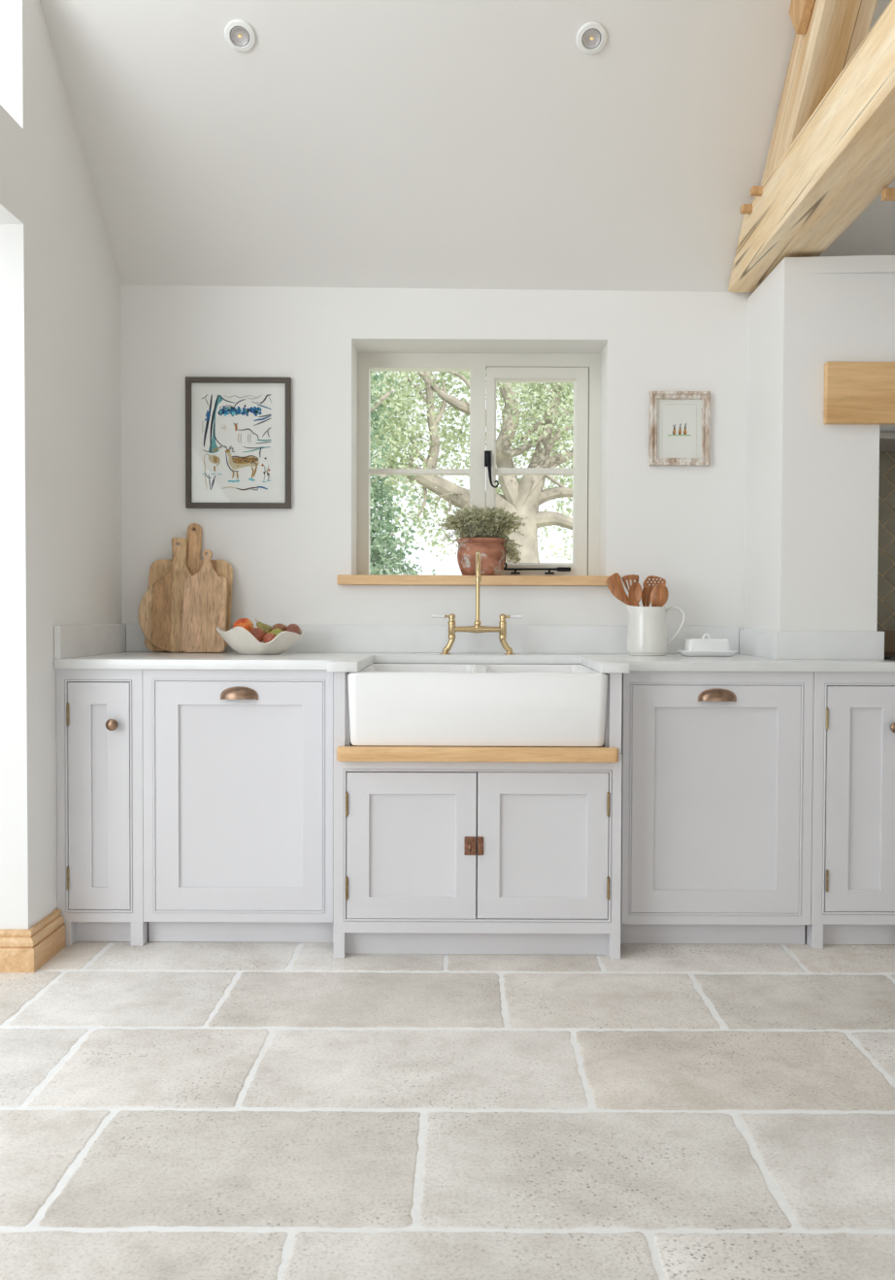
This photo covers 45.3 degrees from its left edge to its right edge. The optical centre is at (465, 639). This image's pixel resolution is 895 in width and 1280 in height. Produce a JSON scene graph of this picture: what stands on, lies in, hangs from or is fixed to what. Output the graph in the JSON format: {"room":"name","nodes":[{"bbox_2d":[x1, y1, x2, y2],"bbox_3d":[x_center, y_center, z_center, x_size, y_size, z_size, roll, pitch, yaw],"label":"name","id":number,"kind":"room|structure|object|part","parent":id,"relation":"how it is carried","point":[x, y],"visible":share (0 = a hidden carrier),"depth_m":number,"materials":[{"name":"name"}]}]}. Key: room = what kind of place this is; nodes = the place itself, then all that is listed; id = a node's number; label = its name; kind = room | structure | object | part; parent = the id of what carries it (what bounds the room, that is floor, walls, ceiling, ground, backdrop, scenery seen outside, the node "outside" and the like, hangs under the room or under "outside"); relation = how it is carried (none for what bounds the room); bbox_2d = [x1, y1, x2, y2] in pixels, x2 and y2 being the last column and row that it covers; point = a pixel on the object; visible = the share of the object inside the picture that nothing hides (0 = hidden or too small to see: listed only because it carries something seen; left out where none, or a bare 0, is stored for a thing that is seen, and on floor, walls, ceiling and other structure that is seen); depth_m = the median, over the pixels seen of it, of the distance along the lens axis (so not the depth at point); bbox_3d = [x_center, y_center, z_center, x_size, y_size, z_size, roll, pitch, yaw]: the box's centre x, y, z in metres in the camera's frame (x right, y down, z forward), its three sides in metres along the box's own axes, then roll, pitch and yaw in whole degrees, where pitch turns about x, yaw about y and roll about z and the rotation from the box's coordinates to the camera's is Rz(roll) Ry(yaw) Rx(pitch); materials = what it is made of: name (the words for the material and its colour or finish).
{"room":"kitchen","nodes":[
{"label":"kitchen","id":0,"kind":"room"},
{"bbox_2d":[0,0,121,929],"bbox_3d":[-1.454,-1.565,0.681,0.340,5.200,6.600,0,1,0],"label":"wall","id":1,"kind":"structure","parent":0,"point":[60,401],"depth_m":3.26,"materials":[{"name":"white paint"}]},
{"bbox_2d":[0,909,65,972],"bbox_3d":[-1.444,0.912,3.265,0.358,0.120,0.248,0,1,0],"label":"baseboard","id":2,"kind":"structure","parent":1,"relation":"attached to","point":[28,950],"depth_m":3.16,"materials":[{"name":"brown wood"}]},
{"bbox_2d":[0,937,894,1279],"bbox_3d":[-0.002,1.043,0.746,7.083,0.009,7.200,0,1,0],"label":"floor","id":3,"kind":"structure","parent":0,"point":[170,1110],"depth_m":2.27,"materials":[{"name":"stone"}]},
{"bbox_2d":[56,668,148,946],"bbox_3d":[-1.155,0.523,3.679,0.273,0.878,0.662,0,1,0],"label":"base cabinet","id":4,"kind":"object","parent":3,"relation":"on","point":[100,785],"visible":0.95,"depth_m":3.39,"materials":[{"name":"grey paint"}]},
{"bbox_3d":[-1.266,0.930,3.425,0.031,0.076,0.060,0,1,0],"label":"leg","id":5,"kind":"part","parent":4,"relation":"part of","materials":[{"name":"grey paint"}]},
{"bbox_3d":[-1.158,0.493,3.395,0.193,0.720,0.022,0,1,0],"label":"door","id":6,"kind":"part","parent":4,"relation":"part of","materials":[{"name":"grey paint"}]},
{"bbox_3d":[-1.107,0.265,3.360,0.037,0.037,0.036,0,1,0],"label":"knob","id":7,"kind":"part","parent":4,"relation":"part of","materials":[{"name":"brown metal"}]},
{"bbox_3d":[-1.042,0.930,3.425,0.039,0.076,0.060,0,1,0],"label":"leg","id":8,"kind":"part","parent":4,"relation":"part of","materials":[{"name":"grey paint"}]},
{"bbox_2d":[142,669,333,942],"bbox_3d":[-0.718,0.524,3.683,0.600,0.878,0.654,0,1,0],"label":"base cabinet","id":9,"kind":"object","parent":3,"relation":"on","point":[238,765],"visible":0.99,"depth_m":3.39,"materials":[{"name":"grey paint"}]},
{"bbox_3d":[-0.713,0.168,3.361,0.120,0.043,0.028,0,1,0],"label":"cup pull","id":10,"kind":"part","parent":9,"relation":"part of","materials":[{"name":"brown metal"}]},
{"bbox_2d":[333,672,622,959],"bbox_3d":[0.035,0.529,3.617,0.878,0.878,0.786,0,1,0],"label":"base cabinet","id":11,"kind":"object","parent":3,"relation":"on","point":[511,850],"visible":0.98,"depth_m":3.28,"materials":[{"name":"grey paint"}]},
{"bbox_3d":[-0.388,0.934,3.309,0.034,0.080,0.060,0,1,0],"label":"leg","id":12,"kind":"part","parent":11,"relation":"part of","materials":[{"name":"grey paint"}]},
{"bbox_3d":[-0.166,0.628,3.283,0.395,0.448,0.022,0,1,0],"label":"door","id":13,"kind":"part","parent":11,"relation":"part of","materials":[{"name":"grey paint"}]},
{"bbox_2d":[53,623,894,673],"bbox_3d":[0.047,0.021,3.629,2.673,0.135,0.784,0,1,0],"label":"countertop","id":14,"kind":"structure","parent":11,"relation":"on","point":[333,648],"depth_m":3.75,"materials":[{"name":"white stone"}]},
{"bbox_2d":[138,537,192,652],"bbox_3d":[-1.059,-0.167,3.947,0.284,0.424,0.067,0,1,0],"label":"chopping board","id":15,"kind":"object","parent":14,"relation":"on","point":[160,608],"visible":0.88,"depth_m":3.94,"materials":[{"name":"brown wood"}]},
{"bbox_2d":[144,523,232,652],"bbox_3d":[-1.025,-0.195,3.978,0.317,0.479,0.072,0,1,0],"label":"chopping board","id":16,"kind":"object","parent":14,"relation":"on","point":[158,569],"visible":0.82,"depth_m":3.98,"materials":[{"name":"brown wood"}]},
{"bbox_2d":[181,549,227,653],"bbox_3d":[-0.952,-0.143,3.913,0.157,0.379,0.067,0,1,0],"label":"chopping board","id":17,"kind":"object","parent":14,"relation":"on","point":[205,592],"visible":0.98,"depth_m":3.90,"materials":[{"name":"brown wood"}]},
{"bbox_2d":[216,625,302,655],"bbox_3d":[-0.732,0.000,3.807,0.305,0.100,0.262,0,1,0],"label":"fruit bowl","id":18,"kind":"object","parent":14,"relation":"on","point":[239,639],"visible":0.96,"depth_m":3.72,"materials":[{"name":"white ceramic"}]},
{"bbox_2d":[232,618,253,632],"bbox_3d":[-0.793,-0.043,3.819,0.072,0.069,0.072,0,1,0],"label":"apple","id":19,"kind":"object","parent":18,"relation":"in","point":[245,623],"visible":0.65,"depth_m":3.80,"materials":[{"name":"orange food"}]},
{"bbox_2d":[250,624,264,642],"bbox_3d":[-0.733,-0.020,3.771,0.052,0.064,0.053,0,1,0],"label":"apple","id":20,"kind":"object","parent":18,"relation":"in","point":[258,634],"visible":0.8,"depth_m":3.75,"materials":[{"name":"red food"}]},
{"bbox_2d":[255,619,271,634],"bbox_3d":[-0.717,-0.039,3.835,0.052,0.072,0.052,1,2,39],"label":"pear","id":21,"kind":"object","parent":18,"relation":"in","point":[266,628],"visible":0.62,"depth_m":3.82,"materials":[{"name":"green food"}]},
{"bbox_2d":[262,632,275,643],"bbox_3d":[-0.688,-0.002,3.758,0.048,0.050,0.050,0,1,0],"label":"apple","id":22,"kind":"object","parent":18,"relation":"in","point":[269,637],"visible":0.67,"depth_m":3.74,"materials":[{"name":"red food"}]},
{"bbox_2d":[265,628,282,636],"bbox_3d":[-0.670,-0.016,3.788,0.058,0.048,0.047,1,2,28],"label":"pear","id":23,"kind":"object","parent":18,"relation":"in","point":[277,632],"visible":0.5,"depth_m":3.77,"materials":[{"name":"green food"}]},
{"bbox_2d":[271,623,286,631],"bbox_3d":[-0.666,-0.033,3.833,0.051,0.052,0.060,1,2,37],"label":"apple","id":24,"kind":"object","parent":18,"relation":"in","point":[281,627],"visible":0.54,"depth_m":3.81,"materials":[{"name":"red food"}]},
{"bbox_2d":[286,623,299,633],"bbox_3d":[-0.614,-0.033,3.819,0.050,0.050,0.058,1,2,20],"label":"apple","id":25,"kind":"object","parent":18,"relation":"in","point":[293,628],"visible":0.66,"depth_m":3.80,"materials":[{"name":"red food"}]},
{"bbox_2d":[431,550,522,655],"bbox_3d":[0.042,-0.131,3.788,0.324,0.368,0.200,0,1,0],"label":"tap","id":26,"kind":"object","parent":14,"relation":"on","point":[502,629],"visible":1,"depth_m":3.86,"materials":[{"name":"gold metal"}]},
{"bbox_3d":[-0.067,0.020,3.872,0.055,0.061,0.041,0,1,0],"label":"tap leg","id":27,"kind":"part","parent":26,"relation":"part of","materials":[{"name":"gold metal"}]},
{"bbox_3d":[0.043,-0.180,3.780,0.021,0.269,0.188,0,1,0],"label":"spout","id":28,"kind":"part","parent":26,"relation":"part of","materials":[{"name":"gold metal"}]},
{"bbox_3d":[0.150,0.021,3.872,0.058,0.062,0.041,0,1,0],"label":"tap leg","id":29,"kind":"part","parent":26,"relation":"part of","materials":[{"name":"gold metal"}]},
{"bbox_2d":[347,663,607,747],"bbox_3d":[0.036,0.205,3.530,0.792,0.226,0.582,0,1,0],"label":"sink","id":30,"kind":"object","parent":14,"relation":"in","point":[390,705],"visible":0.96,"depth_m":3.24,"materials":[{"name":"white ceramic"}]},
{"bbox_2d":[625,605,685,656],"bbox_3d":[0.670,-0.035,3.839,0.193,0.179,0.147,1,2,30],"label":"jug","id":31,"kind":"object","parent":14,"relation":"on","point":[646,630],"visible":1,"depth_m":3.79,"materials":[{"name":"white ceramic"}]},
{"bbox_2d":[605,572,635,606],"bbox_3d":[0.566,-0.102,3.848,0.128,0.278,0.018,0,1,7],"label":"wooden spatula","id":32,"kind":"object","parent":31,"relation":"in","point":[613,582],"visible":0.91,"depth_m":3.85,"materials":[{"name":"brown wood"}]},
{"bbox_2d":[622,574,638,591],"bbox_3d":[0.596,-0.100,3.868,0.066,0.272,0.023,0,1,0],"label":"slotted spatula","id":33,"kind":"object","parent":31,"relation":"in","point":[632,577],"visible":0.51,"depth_m":3.87,"materials":[{"name":"brown wood"}]},
{"bbox_2d":[627,582,642,606],"bbox_3d":[0.606,-0.085,3.825,0.058,0.245,0.026,0,1,0],"label":"wooden spoon","id":34,"kind":"object","parent":31,"relation":"in","point":[635,592],"visible":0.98,"depth_m":3.82,"materials":[{"name":"brown wood"}]},
{"bbox_2d":[641,586,650,606],"bbox_3d":[0.645,-0.077,3.841,0.031,0.228,0.020,1,2,24],"label":"wooden spoon","id":35,"kind":"object","parent":31,"relation":"in","point":[645,595],"visible":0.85,"depth_m":3.84,"materials":[{"name":"brown wood"}]},
{"bbox_2d":[642,575,665,606],"bbox_3d":[0.682,-0.098,3.876,0.083,0.269,0.028,0,1,0],"label":"slotted spoon","id":36,"kind":"object","parent":31,"relation":"in","point":[646,579],"visible":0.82,"depth_m":3.88,"materials":[{"name":"brown wood"}]},
{"bbox_2d":[650,583,668,606],"bbox_3d":[0.687,-0.081,3.814,0.063,0.238,0.028,1,2,19],"label":"wooden spoon","id":37,"kind":"object","parent":31,"relation":"in","point":[659,594],"visible":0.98,"depth_m":3.81,"materials":[{"name":"brown wood"}]},
{"bbox_3d":[0.744,-0.051,3.850,0.089,0.144,0.016,0,1,0],"label":"handle","id":38,"kind":"part","parent":31,"relation":"part of","materials":[{"name":"white ceramic"}]},
{"bbox_2d":[677,633,737,656],"bbox_3d":[0.852,0.016,3.787,0.194,0.080,0.124,0,1,0],"label":"butter dish","id":39,"kind":"object","parent":14,"relation":"on","point":[709,647],"visible":1,"depth_m":3.74,"materials":[{"name":"white ceramic"}]},
{"bbox_3d":[0.852,0.022,3.787,0.147,0.053,0.090,0,1,0],"label":"lid","id":40,"kind":"part","parent":39,"relation":"part of","materials":[{"name":"white ceramic"}]},
{"bbox_3d":[0.852,0.047,3.787,0.194,0.020,0.124,0,1,0],"label":"dish","id":41,"kind":"part","parent":39,"relation":"part of","materials":[{"name":"white ceramic"}]},
{"bbox_3d":[0.035,0.621,3.282,0.878,0.552,0.026,0,1,0],"label":"frame","id":42,"kind":"part","parent":11,"relation":"part of","materials":[{"name":"grey paint"}]},
{"bbox_3d":[0.235,0.628,3.283,0.399,0.448,0.022,0,1,0],"label":"door","id":43,"kind":"part","parent":11,"relation":"part of","materials":[{"name":"grey paint"}]},
{"bbox_3d":[0.457,0.937,3.309,0.032,0.080,0.060,0,1,0],"label":"leg","id":44,"kind":"part","parent":11,"relation":"part of","materials":[{"name":"grey paint"}]},
{"bbox_2d":[620,671,813,944],"bbox_3d":[0.793,0.530,3.683,0.599,0.878,0.654,0,1,0],"label":"base cabinet","id":45,"kind":"object","parent":3,"relation":"on","point":[716,778],"visible":0.97,"depth_m":3.39,"materials":[{"name":"grey paint"}]},
{"bbox_3d":[0.791,0.174,3.361,0.122,0.043,0.028,0,1,0],"label":"cup pull","id":46,"kind":"part","parent":45,"relation":"part of","materials":[{"name":"brown metal"}]},
{"bbox_2d":[805,671,894,949],"bbox_3d":[1.242,0.532,3.679,0.296,0.878,0.662,0,1,0],"label":"base cabinet","id":47,"kind":"object","parent":3,"relation":"on","point":[852,901],"visible":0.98,"depth_m":3.39,"materials":[{"name":"grey paint"}]},
{"bbox_3d":[1.114,0.938,3.424,0.033,0.078,0.060,0,1,0],"label":"leg","id":48,"kind":"part","parent":47,"relation":"part of","materials":[{"name":"grey paint"}]},
{"bbox_3d":[1.248,0.502,3.395,0.224,0.713,0.022,0,1,0],"label":"door","id":49,"kind":"part","parent":47,"relation":"part of","materials":[{"name":"grey paint"}]},
{"bbox_3d":[1.347,0.274,3.360,0.037,0.037,0.036,0,1,0],"label":"knob","id":50,"kind":"part","parent":47,"relation":"part of","materials":[{"name":"brown metal"}]},
{"bbox_2d":[876,630,894,660],"bbox_3d":[1.743,0.472,3.690,0.710,0.997,0.634,0,1,0],"label":"range cooker","id":51,"kind":"object","parent":3,"relation":"on","point":[889,636],"visible":0.02,"depth_m":3.97,"materials":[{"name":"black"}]},
{"bbox_2d":[884,652,894,660],"bbox_3d":[1.745,0.062,3.667,0.710,0.021,0.610,0,1,0],"label":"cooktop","id":52,"kind":"object","parent":51,"relation":"in","point":[890,656],"depth_m":3.56,"materials":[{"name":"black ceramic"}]},
{"bbox_2d":[39,0,894,292],"bbox_3d":[0.689,-2.296,0.688,4.640,3.157,6.650,0,1,0],"label":"ceiling","id":53,"kind":"structure","parent":0,"point":[373,144],"depth_m":3.54,"materials":[{"name":"paint"}]},
{"bbox_2d":[224,19,256,52],"bbox_3d":[-0.695,-1.859,3.301,0.096,0.065,0.075,0,1,0],"label":"recessed light","id":54,"kind":"object","parent":53,"relation":"in","point":[239,34],"visible":1,"depth_m":3.30,"materials":[{"name":"white plastic"}]},
{"bbox_2d":[576,21,607,54],"bbox_3d":[0.387,-1.850,3.297,0.096,0.065,0.075,0,1,0],"label":"recessed light","id":55,"kind":"object","parent":53,"relation":"in","point":[592,36],"visible":1,"depth_m":3.29,"materials":[{"name":"white plastic"}]},
{"bbox_2d":[120,284,894,664],"bbox_3d":[0.681,-0.192,4.168,4.640,2.297,0.336,0,1,0],"label":"wall","id":56,"kind":"structure","parent":0,"point":[683,526],"depth_m":4.00,"materials":[{"name":"white paint"}]},
{"bbox_2d":[185,376,291,508],"bbox_3d":[-0.847,-0.733,3.992,0.389,0.485,0.021,0,1,0],"label":"framed picture","id":57,"kind":"object","parent":56,"relation":"attached to","point":[238,429],"visible":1,"depth_m":3.99,"materials":[{"name":"paper"}]},
{"bbox_2d":[337,352,621,586],"bbox_3d":[0.051,-0.668,4.130,1.053,0.921,0.320,0,1,0],"label":"window","id":58,"kind":"structure","parent":56,"relation":"in","point":[582,370],"depth_m":4.21,"materials":[{"name":"beige paint"}]},
{"bbox_3d":[0.049,-0.225,4.108,1.053,0.036,0.255,0,1,0],"label":"sill","id":59,"kind":"part","parent":58,"relation":"part of","materials":[{"name":"brown wood"}]},
{"bbox_2d":[436,502,526,575],"bbox_3d":[0.063,-0.378,4.072,0.338,0.270,0.240,0,1,9],"label":"potted herb","id":60,"kind":"object","parent":58,"relation":"on","point":[487,533],"visible":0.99,"depth_m":4.01,"materials":[{"name":"plant"}]},
{"bbox_2d":[457,537,506,575],"bbox_3d":[0.059,-0.313,4.074,0.191,0.139,0.191,0,1,0],"label":"pot","id":61,"kind":"object","parent":58,"relation":"on","point":[493,550],"depth_m":4.00,"materials":[{"name":"ceramic"}]},
{"bbox_3d":[0.101,-0.669,4.197,0.057,0.148,0.035,0,1,0],"label":"handle","id":62,"kind":"part","parent":58,"relation":"part of","materials":[{"name":"black metal"}]},
{"bbox_2d":[648,391,710,465],"bbox_3d":[0.794,-0.786,3.989,0.223,0.274,0.023,0,1,0],"label":"framed picture","id":63,"kind":"object","parent":56,"relation":"attached to","point":[679,421],"visible":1,"depth_m":3.99,"materials":[{"name":"brown wood"}]},
{"bbox_2d":[656,399,701,458],"bbox_3d":[0.794,-0.787,3.994,0.175,0.226,0.001,0,1,0],"label":"print","id":64,"kind":"object","parent":63,"relation":"attached to","point":[678,421],"depth_m":3.99,"materials":[{"name":"white paper"}]},
{"bbox_2d":[727,0,894,292],"bbox_3d":[1.072,-1.335,2.282,0.279,0.250,3.389,0,1,0],"label":"tie beam","id":65,"kind":"structure","parent":56,"relation":"attached to","point":[841,159],"depth_m":2.99,"materials":[{"name":"brown wood"}]},
{"bbox_2d":[760,0,877,186],"bbox_3d":[1.083,-2.283,2.725,0.155,1.621,1.922,0,1,0],"label":"rafter","id":66,"kind":"object","parent":65,"relation":"on","point":[836,29],"visible":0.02,"depth_m":3.16,"materials":[{"name":"brown wood"}]},
{"bbox_2d":[787,0,815,34],"bbox_3d":[0.989,-1.953,3.208,0.030,0.332,0.404,0,1,0],"label":"cleat","id":67,"kind":"object","parent":66,"relation":"attached to","point":[800,11],"visible":0.9,"depth_m":3.14,"materials":[{"name":"beige wood"}]},
{"bbox_2d":[743,257,894,631],"bbox_3d":[1.771,-0.145,3.785,1.458,2.232,0.469,0,1,0],"label":"wall","id":68,"kind":"structure","parent":0,"point":[811,524],"depth_m":3.54,"materials":[{"name":"white paint"}]},
{"bbox_2d":[807,255,894,273],"bbox_3d":[1.796,-1.229,3.515,1.417,0.054,0.023,0,1,0],"label":"trim","id":69,"kind":"structure","parent":68,"relation":"attached to","point":[859,264],"depth_m":3.51,"materials":[{"name":"white paint"}]},
{"bbox_2d":[822,361,894,425],"bbox_3d":[1.801,-0.808,3.519,1.245,0.200,0.030,0,1,0],"label":"mantel beam","id":70,"kind":"structure","parent":68,"relation":"attached to","point":[855,393],"depth_m":3.50,"materials":[{"name":"brown wood"}]},
{"bbox_2d":[879,431,894,452],"bbox_3d":[1.743,-0.704,3.824,0.755,0.023,0.300,0,1,0],"label":"extractor hood","id":71,"kind":"object","parent":68,"relation":"attached to","point":[886,439],"visible":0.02,"depth_m":3.75,"materials":[{"name":"grey metal"}]},
{"label":"outside","id":72,"kind":"structure","parent":0,"visible":0},
{"label":"ground","id":73,"kind":"structure","parent":72,"visible":0},
{"bbox_2d":[369,371,435,574],"bbox_3d":[-0.902,-0.775,8.861,1.299,3.874,1.773,0,1,0],"label":"bushy tree","id":74,"kind":"object","parent":73,"relation":"on","point":[378,556],"visible":0.34,"depth_m":8.94,"materials":[{"name":"green plant"}]},
{"bbox_2d":[370,370,573,562],"bbox_3d":[0.426,-1.207,12.359,4.519,6.508,3.455,0,2,-20],"label":"oak tree","id":75,"kind":"object","parent":73,"relation":"on","point":[523,496],"visible":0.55,"depth_m":11.91,"materials":[{"name":"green plant"}]}
]}

